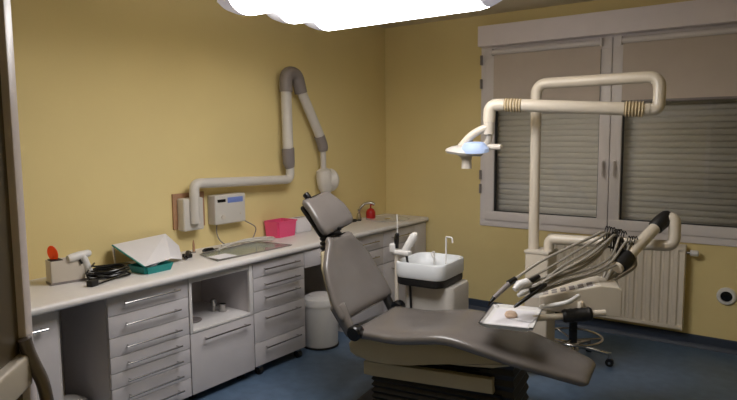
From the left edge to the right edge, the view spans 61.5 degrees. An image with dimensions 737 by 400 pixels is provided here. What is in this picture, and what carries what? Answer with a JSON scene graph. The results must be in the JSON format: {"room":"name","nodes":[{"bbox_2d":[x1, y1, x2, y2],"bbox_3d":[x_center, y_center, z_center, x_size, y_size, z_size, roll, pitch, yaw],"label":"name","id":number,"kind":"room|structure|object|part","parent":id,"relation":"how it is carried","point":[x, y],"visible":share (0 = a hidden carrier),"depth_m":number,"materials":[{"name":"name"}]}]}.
{"room":"dental clinic","nodes":[
{"label":"dental clinic","id":0,"kind":"room"},
{"bbox_2d":[0,0,53,399],"bbox_3d":[-0.595,0.444,0.762,0.091,2.070,0.992,-1,6,-9],"label":"door leaf","id":1,"kind":"structure","parent":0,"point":[22,370],"depth_m":1.16,"materials":[{"name":"beige wood"}]},
{"bbox_3d":[-0.613,-0.074,0.718,0.012,0.850,0.879,-1,6,-9],"label":"panel","id":2,"kind":"part","parent":1,"relation":"part of","materials":[{"name":"white wood"}]},
{"bbox_3d":[-0.613,0.371,0.761,0.060,0.065,0.890,-1,6,-9],"label":"rail","id":3,"kind":"part","parent":1,"relation":"part of","materials":[{"name":"beige wood"}]},
{"bbox_3d":[-0.606,0.445,0.755,0.040,2.070,0.980,-1,6,-9],"label":"door frame","id":4,"kind":"part","parent":1,"relation":"part of","materials":[{"name":"white wood"}]},
{"bbox_3d":[-0.645,0.406,1.212,0.059,0.292,0.029,-6,8,-42],"label":"pull handle","id":5,"kind":"part","parent":1,"relation":"part of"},
{"bbox_2d":[10,0,385,293],"bbox_3d":[-1.407,-0.123,3.961,0.100,2.570,5.200,4,7,36],"label":"wall","id":6,"kind":"structure","parent":0,"point":[123,105],"depth_m":4.01,"materials":[{"name":"yellow paint"}]},
{"bbox_2d":[171,191,204,229],"bbox_3d":[-1.205,0.068,4.156,0.015,0.235,0.255,4,7,36],"label":"board","id":7,"kind":"object","parent":6,"relation":"attached to","point":[175,197],"visible":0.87,"depth_m":4.07,"materials":[{"name":"brown wood"}]},
{"bbox_2d":[208,192,255,243],"bbox_3d":[-0.948,0.136,4.415,0.133,0.369,0.382,4,7,36],"label":"control box","id":8,"kind":"object","parent":6,"relation":"attached to","point":[225,208],"visible":0.85,"depth_m":4.33,"materials":[{"name":"white plastic"}]},
{"bbox_3d":[-1.000,0.059,4.378,0.084,0.205,0.275,4,7,36],"label":"casing","id":9,"kind":"part","parent":8,"relation":"part of","materials":[{"name":"white plastic"}]},
{"bbox_2d":[177,66,339,231],"bbox_3d":[-0.736,-0.427,4.576,0.195,1.145,1.518,4,7,36],"label":"machine","id":10,"kind":"object","parent":6,"relation":"attached to","point":[190,210],"visible":1,"depth_m":4.69,"materials":[{"name":"white plastic"}]},
{"bbox_3d":[-0.874,-0.057,4.435,0.066,0.340,0.978,4,7,36],"label":"swivel arm","id":11,"kind":"part","parent":10,"relation":"part of","materials":[{"name":"white metal"}]},
{"bbox_3d":[-0.623,-0.637,4.728,0.082,0.491,0.090,4,7,36],"label":"upright arm","id":12,"kind":"part","parent":10,"relation":"part of","materials":[{"name":"white metal"}]},
{"bbox_3d":[-0.461,-0.687,4.945,0.078,0.461,0.326,4,7,36],"label":"folding arm","id":13,"kind":"part","parent":10,"relation":"part of","materials":[{"name":"white metal"}]},
{"bbox_2d":[183,311,736,399],"bbox_3d":[0.400,1.298,2.804,4.370,0.050,5.220,4,7,36],"label":"floor","id":14,"kind":"structure","parent":0,"point":[642,369],"depth_m":3.99,"materials":[{"name":"blue plastic"}]},
{"bbox_2d":[32,311,61,399],"bbox_3d":[-1.839,0.904,2.887,0.535,0.758,0.583,4,7,36],"label":"base cabinet","id":15,"kind":"object","parent":14,"relation":"on","point":[44,326],"visible":0.27,"depth_m":2.93,"materials":[{"name":"white laminate"}]},
{"bbox_3d":[-1.554,0.609,2.827,0.035,0.010,0.175,4,7,36],"label":"handle","id":16,"kind":"part","parent":15,"relation":"part of","materials":[{"name":"metal"}]},
{"bbox_2d":[56,310,64,399],"bbox_3d":[-1.609,0.855,3.236,0.470,0.738,0.251,4,7,36],"label":"panel","id":17,"kind":"object","parent":14,"relation":"on","point":[58,311],"visible":0.11,"depth_m":3.02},
{"bbox_2d":[63,394,87,399],"bbox_3d":[-1.576,1.139,3.248,0.216,0.209,0.216,4,7,36],"label":"waste bin","id":18,"kind":"object","parent":14,"relation":"on","point":[69,396],"visible":0.72,"depth_m":3.26,"materials":[{"name":"white plastic"}]},
{"bbox_2d":[60,279,191,399],"bbox_3d":[-1.368,0.833,3.527,0.535,0.758,0.498,4,7,36],"label":"base cabinet","id":19,"kind":"object","parent":14,"relation":"on","point":[134,345],"visible":0.91,"depth_m":3.35,"materials":[{"name":"white laminate"}]},
{"bbox_3d":[-1.192,0.526,3.363,0.020,0.103,0.495,4,7,36],"label":"drawer","id":20,"kind":"part","parent":19,"relation":"part of","materials":[{"name":"white laminate"}]},
{"bbox_3d":[-1.190,0.637,3.375,0.020,0.113,0.495,4,7,36],"label":"drawer","id":21,"kind":"part","parent":19,"relation":"part of","materials":[{"name":"white laminate"}]},
{"bbox_3d":[-1.190,0.746,3.386,0.020,0.100,0.495,4,7,36],"label":"drawer","id":22,"kind":"part","parent":19,"relation":"part of","materials":[{"name":"white laminate"}]},
{"bbox_3d":[-1.189,0.840,3.396,0.020,0.083,0.495,4,7,36],"label":"drawer","id":23,"kind":"part","parent":19,"relation":"part of","materials":[{"name":"white laminate"}]},
{"bbox_3d":[-1.188,0.924,3.405,0.020,0.080,0.495,4,7,36],"label":"drawer","id":24,"kind":"part","parent":19,"relation":"part of","materials":[{"name":"white laminate"}]},
{"bbox_3d":[-1.187,1.011,3.414,0.020,0.089,0.495,4,7,36],"label":"drawer","id":25,"kind":"part","parent":19,"relation":"part of","materials":[{"name":"white laminate"}]},
{"bbox_3d":[-1.167,0.519,3.349,0.035,0.010,0.345,4,7,36],"label":"handle","id":26,"kind":"part","parent":19,"relation":"part of","materials":[{"name":"metal"}]},
{"bbox_3d":[-1.166,0.632,3.361,0.035,0.010,0.345,4,7,36],"label":"handle","id":27,"kind":"part","parent":19,"relation":"part of","materials":[{"name":"metal"}]},
{"bbox_3d":[-1.165,0.750,3.373,0.035,0.010,0.345,4,7,36],"label":"handle","id":28,"kind":"part","parent":19,"relation":"part of","materials":[{"name":"metal"}]},
{"bbox_3d":[-1.165,0.842,3.383,0.035,0.010,0.345,4,7,36],"label":"handle","id":29,"kind":"part","parent":19,"relation":"part of","materials":[{"name":"metal"}]},
{"bbox_3d":[-1.164,0.933,3.392,0.035,0.010,0.345,4,7,36],"label":"handle","id":30,"kind":"part","parent":19,"relation":"part of","materials":[{"name":"metal"}]},
{"bbox_3d":[-1.163,1.021,3.401,0.035,0.010,0.345,4,7,36],"label":"handle","id":31,"kind":"part","parent":19,"relation":"part of","materials":[{"name":"metal"}]},
{"bbox_3d":[-1.186,1.112,3.424,0.020,0.108,0.495,4,7,36],"label":"drawer","id":32,"kind":"part","parent":19,"relation":"part of","materials":[{"name":"white laminate"}]},
{"bbox_3d":[-1.162,1.105,3.410,0.035,0.010,0.345,4,7,36],"label":"handle","id":33,"kind":"part","parent":19,"relation":"part of","materials":[{"name":"metal"}]},
{"bbox_2d":[187,264,254,398],"bbox_3d":[-1.073,0.788,3.929,0.535,0.758,0.496,4,7,36],"label":"base cabinet","id":34,"kind":"object","parent":14,"relation":"on","point":[221,348],"depth_m":3.88,"materials":[{"name":"white laminate"}]},
{"bbox_2d":[193,317,201,322],"bbox_3d":[-1.080,0.735,3.791,0.120,0.010,0.119,4,7,36],"label":"dish","id":35,"kind":"object","parent":34,"relation":"on","point":[195,319],"visible":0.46,"depth_m":3.80,"materials":[{"name":"grey plastic"}]},
{"bbox_3d":[-0.999,0.677,3.999,0.040,0.080,0.039,4,7,36],"label":"burner","id":36,"kind":"part","parent":34,"relation":"part of","materials":[{"name":"silver metal"}]},
{"bbox_2d":[192,301,247,328],"bbox_3d":[-1.092,0.735,3.937,0.469,0.017,0.458,4,7,36],"label":"shelf","id":37,"kind":"object","parent":34,"relation":"attached to","point":[203,309],"depth_m":3.93,"materials":[{"name":"white laminate"}]},
{"bbox_3d":[-0.893,0.592,3.776,0.024,0.327,0.494,4,7,36],"label":"niche frame","id":38,"kind":"part","parent":34,"relation":"part of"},
{"bbox_3d":[-0.892,0.940,3.813,0.020,0.364,0.493,4,7,36],"label":"drawer","id":39,"kind":"part","parent":34,"relation":"part of","materials":[{"name":"white laminate"}]},
{"bbox_2d":[219,303,226,311],"bbox_3d":[-0.940,0.692,3.996,0.048,0.050,0.047,4,7,36],"label":"steel cup","id":40,"kind":"object","parent":34,"relation":"on","point":[222,306],"visible":1,"depth_m":3.98,"materials":[{"name":"silver metal"}]},
{"bbox_3d":[-0.864,0.803,3.793,0.035,0.010,0.355,4,7,36],"label":"handle","id":41,"kind":"part","parent":34,"relation":"part of","materials":[{"name":"metal"}]},
{"bbox_2d":[252,252,305,374],"bbox_3d":[-0.781,0.744,4.326,0.535,0.758,0.486,4,7,36],"label":"base cabinet","id":42,"kind":"object","parent":14,"relation":"on","point":[278,283],"visible":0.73,"depth_m":4.17,"materials":[{"name":"white laminate"}]},
{"bbox_3d":[-0.604,0.435,4.162,0.020,0.097,0.483,4,7,36],"label":"drawer","id":43,"kind":"part","parent":42,"relation":"part of","materials":[{"name":"white laminate"}]},
{"bbox_3d":[-0.600,0.811,4.201,0.020,0.200,0.483,4,7,36],"label":"drawer","id":44,"kind":"part","parent":42,"relation":"part of","materials":[{"name":"white laminate"}]},
{"bbox_3d":[-0.603,0.529,4.172,0.020,0.086,0.483,4,7,36],"label":"drawer","id":45,"kind":"part","parent":42,"relation":"part of","materials":[{"name":"white laminate"}]},
{"bbox_3d":[-0.602,0.642,4.184,0.020,0.135,0.483,4,7,36],"label":"drawer","id":46,"kind":"part","parent":42,"relation":"part of","materials":[{"name":"white laminate"}]},
{"bbox_3d":[-0.599,0.990,4.220,0.020,0.153,0.483,4,7,36],"label":"drawer","id":47,"kind":"part","parent":42,"relation":"part of","materials":[{"name":"white laminate"}]},
{"bbox_3d":[-0.579,0.622,4.168,0.035,0.010,0.335,4,7,36],"label":"handle","id":48,"kind":"part","parent":42,"relation":"part of","materials":[{"name":"metal"}]},
{"bbox_3d":[-0.579,0.535,4.158,0.035,0.010,0.335,4,7,36],"label":"handle","id":49,"kind":"part","parent":42,"relation":"part of","materials":[{"name":"metal"}]},
{"bbox_3d":[-0.580,0.434,4.148,0.035,0.010,0.335,4,7,36],"label":"handle","id":50,"kind":"part","parent":42,"relation":"part of","materials":[{"name":"metal"}]},
{"bbox_3d":[-0.577,0.758,4.182,0.035,0.010,0.335,4,7,36],"label":"handle","id":51,"kind":"part","parent":42,"relation":"part of","materials":[{"name":"metal"}]},
{"bbox_3d":[-0.576,0.954,4.202,0.035,0.010,0.335,4,7,36],"label":"handle","id":52,"kind":"part","parent":42,"relation":"part of","materials":[{"name":"metal"}]},
{"bbox_2d":[304,291,338,350],"bbox_3d":[-0.362,0.890,4.639,0.284,0.394,0.284,4,7,36],"label":"waste bin","id":53,"kind":"object","parent":14,"relation":"on","point":[321,326],"visible":0.76,"depth_m":4.52,"materials":[{"name":"white plastic"}]},
{"bbox_3d":[-0.363,0.734,4.623,0.284,0.074,0.284,4,7,36],"label":"lid","id":54,"kind":"part","parent":53,"relation":"part of","materials":[{"name":"white plastic"}]},
{"bbox_2d":[304,222,425,331],"bbox_3d":[0.018,0.619,5.455,0.485,0.758,1.195,4,7,36],"label":"base cabinet","id":55,"kind":"object","parent":14,"relation":"on","point":[377,245],"visible":0.34,"depth_m":5.23,"materials":[{"name":"white laminate"}]},
{"bbox_2d":[29,213,428,316],"bbox_3d":[-0.852,0.376,4.162,0.613,0.258,4.288,4,7,36],"label":"countertop","id":56,"kind":"structure","parent":55,"relation":"on","point":[45,298],"depth_m":3.46,"materials":[{"name":"white laminate"}]},
{"bbox_2d":[45,257,85,285],"bbox_3d":[-1.610,0.371,3.293,0.176,0.129,0.090,-6,8,-43],"label":"box","id":57,"kind":"object","parent":56,"relation":"on","point":[59,271],"visible":0.93,"depth_m":3.25,"materials":[{"name":"beige plastic"}]},
{"bbox_2d":[47,246,57,258],"bbox_3d":[-1.657,0.291,3.255,0.052,0.106,0.014,-2,6,-16],"label":"shield","id":58,"kind":"object","parent":57,"relation":"in","point":[52,253],"visible":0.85,"depth_m":3.25,"materials":[{"name":"plastic"}]},
{"bbox_2d":[66,250,92,277],"bbox_3d":[-1.536,0.352,3.314,0.059,0.160,0.138,4,7,36],"label":"gun","id":59,"kind":"object","parent":57,"relation":"in","point":[84,254],"visible":0.91,"depth_m":3.31,"materials":[{"name":"white plastic"}]},
{"bbox_3d":[-1.437,0.383,3.345,0.181,0.092,0.329,2,6,21],"label":"cable coil","id":60,"kind":"part","parent":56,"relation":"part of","materials":[{"name":"black rubber"}]},
{"bbox_2d":[112,247,130,267],"bbox_3d":[-1.471,0.333,3.685,0.114,0.120,0.113,4,7,36],"label":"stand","id":61,"kind":"object","parent":56,"relation":"on","point":[112,247],"visible":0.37,"depth_m":3.65,"materials":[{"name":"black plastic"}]},
{"bbox_2d":[112,234,181,267],"bbox_3d":[-1.252,0.313,3.747,0.373,0.145,0.500,4,7,36],"label":"tray cover","id":62,"kind":"object","parent":56,"relation":"on","point":[152,250],"visible":0.92,"depth_m":3.70,"materials":[{"name":"white plastic"}]},
{"bbox_2d":[128,260,172,274],"bbox_3d":[-1.246,0.384,3.557,0.170,0.042,0.200,4,7,34],"label":"tray","id":63,"kind":"object","parent":56,"relation":"on","point":[165,265],"visible":0.87,"depth_m":3.51,"materials":[{"name":"plastic"}]},
{"bbox_2d":[182,250,191,259],"bbox_3d":[-1.137,0.345,3.896,0.060,0.044,0.159,-3,6,-20],"label":"black handpiece","id":64,"kind":"object","parent":56,"relation":"on","point":[187,254],"visible":1,"depth_m":3.90,"materials":[{"name":"plastic"}]},
{"bbox_2d":[192,240,195,252],"bbox_3d":[-1.155,0.306,4.092,0.028,0.085,0.028,4,7,36],"label":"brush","id":65,"kind":"object","parent":56,"relation":"on","point":[193,243],"visible":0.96,"depth_m":4.09,"materials":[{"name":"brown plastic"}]},
{"bbox_3d":[-1.155,0.302,4.091,0.018,0.077,0.018,4,7,36],"label":"stem","id":66,"kind":"part","parent":65,"relation":"part of","materials":[{"name":"brown wood"}]},
{"bbox_2d":[202,241,253,251],"bbox_3d":[-0.952,0.313,4.274,0.046,0.029,0.482,3,7,33],"label":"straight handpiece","id":67,"kind":"object","parent":56,"relation":"on","point":[211,248],"visible":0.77,"depth_m":4.12,"materials":[{"name":"black plastic"}]},
{"bbox_2d":[199,241,291,261],"bbox_3d":[-0.853,0.335,4.141,0.314,0.008,0.666,4,7,36],"label":"clear tray","id":68,"kind":"object","parent":56,"relation":"on","point":[257,246],"visible":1,"depth_m":4.15,"materials":[{"name":"plastic"}]},
{"bbox_2d":[217,236,274,250],"bbox_3d":[-0.881,0.299,4.319,0.188,0.036,0.505,5,8,44],"label":"wire loop","id":69,"kind":"object","parent":68,"relation":"on","point":[272,237],"visible":1,"depth_m":4.39,"materials":[{"name":"grey"}]},
{"bbox_2d":[264,218,296,237],"bbox_3d":[-0.674,0.213,4.750,0.163,0.124,0.210,4,7,36],"label":"tub","id":70,"kind":"object","parent":56,"relation":"on","point":[280,227],"visible":0.98,"depth_m":4.69,"materials":[{"name":"plastic"}]},
{"bbox_2d":[290,216,311,232],"bbox_3d":[-0.552,0.195,4.951,0.110,0.117,0.180,4,7,36],"label":"box","id":71,"kind":"object","parent":56,"relation":"on","point":[302,224],"visible":0.71,"depth_m":4.91,"materials":[{"name":"white cardboard"}]},
{"bbox_3d":[-0.479,0.383,4.708,0.535,0.124,0.538,4,7,36],"label":"shallow drawer unit","id":72,"kind":"part","parent":56,"relation":"part of","materials":[{"name":"white laminate"}]},
{"bbox_2d":[356,201,374,219],"bbox_3d":[-0.026,0.096,5.607,0.170,0.167,0.082,-2,6,-16],"label":"faucet","id":73,"kind":"object","parent":56,"relation":"on","point":[358,217],"visible":0.97,"depth_m":5.59,"materials":[{"name":"metal"}]},
{"bbox_3d":[-0.018,0.073,5.602,0.161,0.119,0.031,-1,6,0],"label":"spout","id":74,"kind":"part","parent":73,"relation":"part of","materials":[{"name":"metal"}]},
{"bbox_2d":[366,216,408,221],"bbox_3d":[0.174,0.170,5.649,0.400,0.007,0.400,4,7,36],"label":"sink","id":75,"kind":"object","parent":56,"relation":"in","point":[377,218],"visible":0.92,"depth_m":5.62,"materials":[{"name":"ceramic"}]},
{"bbox_2d":[366,204,374,218],"bbox_3d":[0.020,0.102,5.704,0.088,0.136,0.088,4,7,36],"label":"soap bottle","id":76,"kind":"object","parent":75,"relation":"on","point":[370,213],"visible":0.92,"depth_m":5.67,"materials":[{"name":"red plastic"}]},
{"bbox_3d":[-0.027,0.773,5.071,0.020,0.419,0.497,4,7,36],"label":"drawer","id":77,"kind":"part","parent":55,"relation":"part of","materials":[{"name":"white laminate"}]},
{"bbox_3d":[-0.030,0.355,5.028,0.020,0.129,0.497,4,7,36],"label":"drawer","id":78,"kind":"part","parent":55,"relation":"part of","materials":[{"name":"white laminate"}]},
{"bbox_3d":[-0.029,0.492,5.042,0.020,0.134,0.497,4,7,36],"label":"drawer","id":79,"kind":"part","parent":55,"relation":"part of","materials":[{"name":"white laminate"}]},
{"bbox_3d":[0.270,0.728,5.475,0.020,0.419,0.497,4,7,36],"label":"drawer","id":80,"kind":"part","parent":55,"relation":"part of","materials":[{"name":"white laminate"}]},
{"bbox_3d":[0.268,0.447,5.446,0.020,0.134,0.497,4,7,36],"label":"drawer","id":81,"kind":"part","parent":55,"relation":"part of","materials":[{"name":"white laminate"}]},
{"bbox_3d":[0.266,0.311,5.431,0.020,0.129,0.497,4,7,36],"label":"drawer","id":82,"kind":"part","parent":55,"relation":"part of","materials":[{"name":"white laminate"}]},
{"bbox_3d":[0.473,0.561,5.740,0.021,0.697,0.189,4,7,36],"label":"panel","id":83,"kind":"part","parent":55,"relation":"part of","materials":[{"name":"white laminate"}]},
{"bbox_2d":[389,214,417,307],"bbox_3d":[0.219,0.616,4.003,0.211,1.059,0.138,0,6,9],"label":"stand","id":84,"kind":"object","parent":14,"relation":"on","point":[394,249],"visible":0.54,"depth_m":3.96,"materials":[{"name":"beige plastic"}]},
{"bbox_2d":[396,236,468,309],"bbox_3d":[0.420,0.686,4.062,0.385,0.895,0.400,3,7,32],"label":"sink","id":85,"kind":"object","parent":14,"relation":"on","point":[436,282],"visible":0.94,"depth_m":3.93,"materials":[{"name":"white ceramic"}]},
{"bbox_2d":[396,252,463,288],"bbox_3d":[0.403,0.457,4.047,0.367,0.155,0.413,4,7,36],"label":"bowl","id":86,"kind":"object","parent":85,"relation":"on","point":[424,270],"depth_m":3.92,"materials":[{"name":"white ceramic"}]},
{"bbox_3d":[0.528,0.337,4.051,0.013,0.200,0.069,-5,8,-38],"label":"water spout","id":87,"kind":"part","parent":85,"relation":"part of","materials":[{"name":"white plastic"}]},
{"bbox_2d":[483,71,665,340],"bbox_3d":[1.140,0.166,3.801,1.167,1.821,0.351,2,6,22],"label":"dental lamp arm","id":88,"kind":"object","parent":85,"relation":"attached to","point":[535,105],"depth_m":3.68,"materials":[{"name":"beige metal"}]},
{"bbox_2d":[445,122,502,168],"bbox_3d":[0.639,-0.342,3.816,0.352,0.297,0.190,4,7,36],"label":"light","id":89,"kind":"object","parent":88,"relation":"attached to","point":[466,148],"visible":0.99,"depth_m":3.77,"materials":[{"name":"beige plastic"}]},
{"bbox_3d":[1.047,-0.070,3.908,0.064,0.770,0.064,4,7,36],"label":"post","id":90,"kind":"part","parent":88,"relation":"part of","materials":[{"name":"beige metal"}]},
{"bbox_3d":[1.123,-0.528,3.591,0.925,0.139,0.076,2,6,22],"label":"fore arm","id":91,"kind":"part","parent":88,"relation":"part of","materials":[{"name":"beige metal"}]},
{"bbox_2d":[488,211,680,322],"bbox_3d":[1.175,0.354,3.352,0.770,0.538,1.029,4,7,36],"label":"dental instrument unit","id":92,"kind":"object","parent":88,"relation":"attached to","point":[585,297],"visible":1,"depth_m":3.31,"materials":[{"name":"beige plastic"}]},
{"bbox_2d":[479,303,541,331],"bbox_3d":[0.749,0.600,3.236,0.270,0.042,0.400,2,6,22],"label":"tray","id":93,"kind":"object","parent":92,"relation":"on","point":[498,316],"visible":0.98,"depth_m":3.21,"materials":[{"name":"white plastic"}]},
{"bbox_3d":[0.996,0.539,3.234,0.204,0.094,0.099,2,6,22],"label":"table handle","id":94,"kind":"part","parent":92,"relation":"part of","materials":[{"name":"white plastic"}]},
{"bbox_3d":[1.075,0.480,3.349,0.255,0.073,0.077,1,6,14],"label":"button panel","id":95,"kind":"part","parent":92,"relation":"part of","materials":[{"name":"grey plastic"}]},
{"bbox_3d":[1.042,0.601,3.223,0.369,0.076,0.033,0,6,8],"label":"tray arm","id":96,"kind":"part","parent":92,"relation":"part of","materials":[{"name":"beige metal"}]},
{"bbox_3d":[1.073,0.483,3.348,0.281,0.078,0.110,1,6,14],"label":"panel plate","id":97,"kind":"part","parent":92,"relation":"part of","materials":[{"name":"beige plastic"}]},
{"bbox_3d":[1.486,0.262,3.435,0.361,0.256,0.066,-4,7,-30],"label":"swing arm","id":98,"kind":"part","parent":92,"relation":"part of","materials":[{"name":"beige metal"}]},
{"bbox_3d":[1.317,-0.579,3.624,0.782,0.306,0.097,4,8,40],"label":"arm","id":99,"kind":"part","parent":88,"relation":"part of","materials":[{"name":"beige metal"}]},
{"bbox_2d":[301,191,595,399],"bbox_3d":[0.372,0.589,3.464,1.683,1.223,0.650,3,7,27],"label":"dental chair","id":100,"kind":"object","parent":14,"relation":"on","point":[409,353],"visible":0.99,"depth_m":3.35,"materials":[{"name":"grey leather"}]},
{"bbox_3d":[-0.369,-0.019,3.749,0.056,0.059,0.042,3,7,27],"label":"knob","id":101,"kind":"part","parent":100,"relation":"part of","materials":[{"name":"black plastic"}]},
{"bbox_3d":[-0.071,0.725,3.391,0.084,0.084,0.070,3,7,27],"label":"hinge knob","id":102,"kind":"part","parent":100,"relation":"part of","materials":[{"name":"black plastic"}]},
{"bbox_3d":[-0.103,0.429,3.692,0.245,0.447,0.650,3,7,27],"label":"backrest","id":103,"kind":"part","parent":100,"relation":"part of","materials":[{"name":"grey leather"}]},
{"bbox_3d":[0.426,1.177,3.500,0.990,0.045,0.480,3,7,27],"label":"plate","id":104,"kind":"part","parent":100,"relation":"part of","materials":[{"name":"grey metal"}]},
{"bbox_3d":[0.119,0.627,3.902,0.110,0.136,0.055,3,7,27],"label":"hinge arm","id":105,"kind":"part","parent":100,"relation":"part of","materials":[{"name":"black plastic"}]},
{"bbox_3d":[0.185,0.671,3.886,0.084,0.084,0.070,3,7,27],"label":"hinge knob","id":106,"kind":"part","parent":100,"relation":"part of","materials":[{"name":"black plastic"}]},
{"bbox_2d":[361,306,595,386],"bbox_3d":[0.579,0.767,3.377,1.222,0.215,0.570,3,7,27],"label":"seat cushion","id":107,"kind":"object","parent":100,"relation":"on","point":[452,341],"depth_m":3.24,"materials":[{"name":"grey leather"}]},
{"bbox_2d":[554,322,613,366],"bbox_3d":[1.422,0.856,4.258,0.508,0.510,0.511,4,7,36],"label":"stool","id":108,"kind":"object","parent":14,"relation":"on","point":[573,342],"visible":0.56,"depth_m":4.23,"materials":[{"name":"metal"}]},
{"bbox_3d":[1.497,1.000,4.352,0.245,0.053,0.040,-6,8,-41],"label":"leg","id":109,"kind":"part","parent":108,"relation":"part of","materials":[{"name":"metal"}]},
{"bbox_3d":[1.511,1.015,4.213,0.245,0.053,0.040,3,7,30],"label":"leg","id":110,"kind":"part","parent":108,"relation":"part of","materials":[{"name":"metal"}]},
{"bbox_2d":[373,0,594,27],"bbox_3d":[0.372,-1.310,2.553,4.400,0.050,5.250,4,7,36],"label":"ceiling","id":111,"kind":"structure","parent":0,"point":[503,6],"depth_m":5.08,"materials":[{"name":"paint"}]},
{"bbox_2d":[217,0,501,30],"bbox_3d":[-0.030,-1.110,2.946,1.240,0.432,0.860,4,7,36],"label":"ceiling lamp","id":112,"kind":"object","parent":111,"relation":"hanging from","point":[323,15],"visible":1,"depth_m":2.96,"materials":[{"name":"white plastic"}]},
{"bbox_2d":[217,0,338,15],"bbox_3d":[-0.215,-0.905,2.719,1.230,0.075,0.230,4,7,36],"label":"diffuser","id":113,"kind":"object","parent":112,"relation":"attached to","point":[240,7],"depth_m":2.86,"materials":[{"name":"white plastic"}]},
{"bbox_2d":[265,0,447,23],"bbox_3d":[-0.030,-0.931,2.953,1.230,0.075,0.230,4,7,36],"label":"diffuser","id":114,"kind":"object","parent":112,"relation":"attached to","point":[341,8],"depth_m":2.96,"materials":[{"name":"white plastic"}]},
{"bbox_2d":[304,0,501,30],"bbox_3d":[0.135,-0.956,3.178,1.230,0.075,0.230,4,7,36],"label":"diffuser","id":115,"kind":"object","parent":112,"relation":"attached to","point":[450,6],"depth_m":3.08,"materials":[{"name":"white plastic"}]},
{"bbox_2d":[385,0,736,340],"bbox_3d":[1.959,-0.240,4.788,4.550,2.570,0.120,4,7,36],"label":"wall","id":116,"kind":"structure","parent":0,"point":[433,69],"depth_m":5.54,"materials":[{"name":"yellow paint"}]},
{"bbox_2d":[468,298,736,354],"bbox_3d":[1.925,1.000,4.855,4.350,0.090,0.035,4,7,36],"label":"baseboard","id":117,"kind":"structure","parent":116,"relation":"attached to","point":[637,331],"depth_m":4.70,"materials":[{"name":"plastic"}]},
{"bbox_2d":[478,0,736,47],"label":"box","id":118,"kind":"object","parent":116,"relation":"attached to","point":[694,13],"depth_m":4.57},
{"bbox_2d":[479,23,736,246],"bbox_3d":[1.863,-0.498,4.750,2.193,1.567,0.149,4,7,36],"label":"window","id":119,"kind":"structure","parent":116,"relation":"in","point":[611,127],"depth_m":4.77,"materials":[{"name":"white plastic"}]},
{"bbox_2d":[497,111,530,211],"label":"roller shutter","id":120,"kind":"object","parent":119,"relation":"attached to","point":[513,132],"depth_m":5.36,"materials":[{"name":"grey plastic"}]},
{"bbox_2d":[490,38,603,100],"bbox_3d":[1.403,-1.004,4.970,0.910,0.489,0.051,4,7,36],"label":"roller blind","id":121,"kind":"object","parent":119,"relation":"attached to","point":[516,69],"visible":0.68,"depth_m":4.96,"materials":[{"name":"beige fabric"}]},
{"bbox_3d":[1.446,-0.531,5.069,1.036,1.460,0.073,4,7,36],"label":"sash","id":122,"kind":"part","parent":119,"relation":"part of","materials":[{"name":"white plastic"}]},
{"bbox_2d":[539,112,598,216],"label":"roller shutter","id":123,"kind":"object","parent":119,"relation":"attached to","point":[569,142],"depth_m":5.08,"materials":[{"name":"grey plastic"}]},
{"bbox_2d":[497,66,736,225],"bbox_3d":[1.936,-0.482,4.854,2.200,1.518,0.018,4,7,36],"label":"window blind","id":124,"kind":"object","parent":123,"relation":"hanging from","point":[681,160],"depth_m":4.75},
{"bbox_3d":[1.798,-0.246,4.765,0.024,0.130,0.051,4,7,36],"label":"handle","id":125,"kind":"part","parent":119,"relation":"part of","materials":[{"name":"white plastic"}]},
{"bbox_3d":[1.866,-0.242,4.716,0.024,0.130,0.051,4,7,36],"label":"handle","id":126,"kind":"part","parent":119,"relation":"part of","materials":[{"name":"white plastic"}]},
{"bbox_3d":[2.291,-0.475,4.455,1.048,1.460,0.073,4,7,36],"label":"sash","id":127,"kind":"part","parent":119,"relation":"part of","materials":[{"name":"white plastic"}]},
{"bbox_2d":[620,26,736,101],"bbox_3d":[2.249,-0.947,4.355,0.925,0.489,0.051,4,7,36],"label":"roller blind","id":128,"kind":"object","parent":119,"relation":"attached to","point":[701,64],"visible":0.9,"depth_m":4.37,"materials":[{"name":"beige fabric"}]},
{"bbox_2d":[548,233,698,330],"bbox_3d":[1.923,0.609,4.772,1.090,0.624,0.100,4,7,36],"label":"radiator","id":129,"kind":"object","parent":116,"relation":"attached to","point":[653,293],"visible":0.44,"depth_m":4.59,"materials":[{"name":"white metal"}]},
{"bbox_3d":[2.332,0.382,4.434,0.056,0.046,0.046,4,7,36],"label":"valve knob","id":130,"kind":"part","parent":129,"relation":"part of","materials":[{"name":"white plastic"}]},
{"bbox_2d":[621,99,736,225],"label":"roller shutter","id":131,"kind":"object","parent":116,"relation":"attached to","point":[680,159],"depth_m":4.58,"materials":[{"name":"grey plastic"}]},
{"bbox_2d":[716,287,736,304],"bbox_3d":[2.530,0.682,4.381,0.126,0.126,0.024,4,7,36],"label":"wall outlet","id":132,"kind":"object","parent":116,"relation":"attached to","point":[725,296],"visible":1,"depth_m":4.37,"materials":[{"name":"white plastic"}]},
{"bbox_2d":[720,292,731,301],"bbox_3d":[2.529,0.682,4.379,0.075,0.075,0.012,4,7,36],"label":"socket","id":133,"kind":"object","parent":132,"relation":"attached to","point":[724,296],"depth_m":4.38,"materials":[{"name":"black plastic"}]}
]}

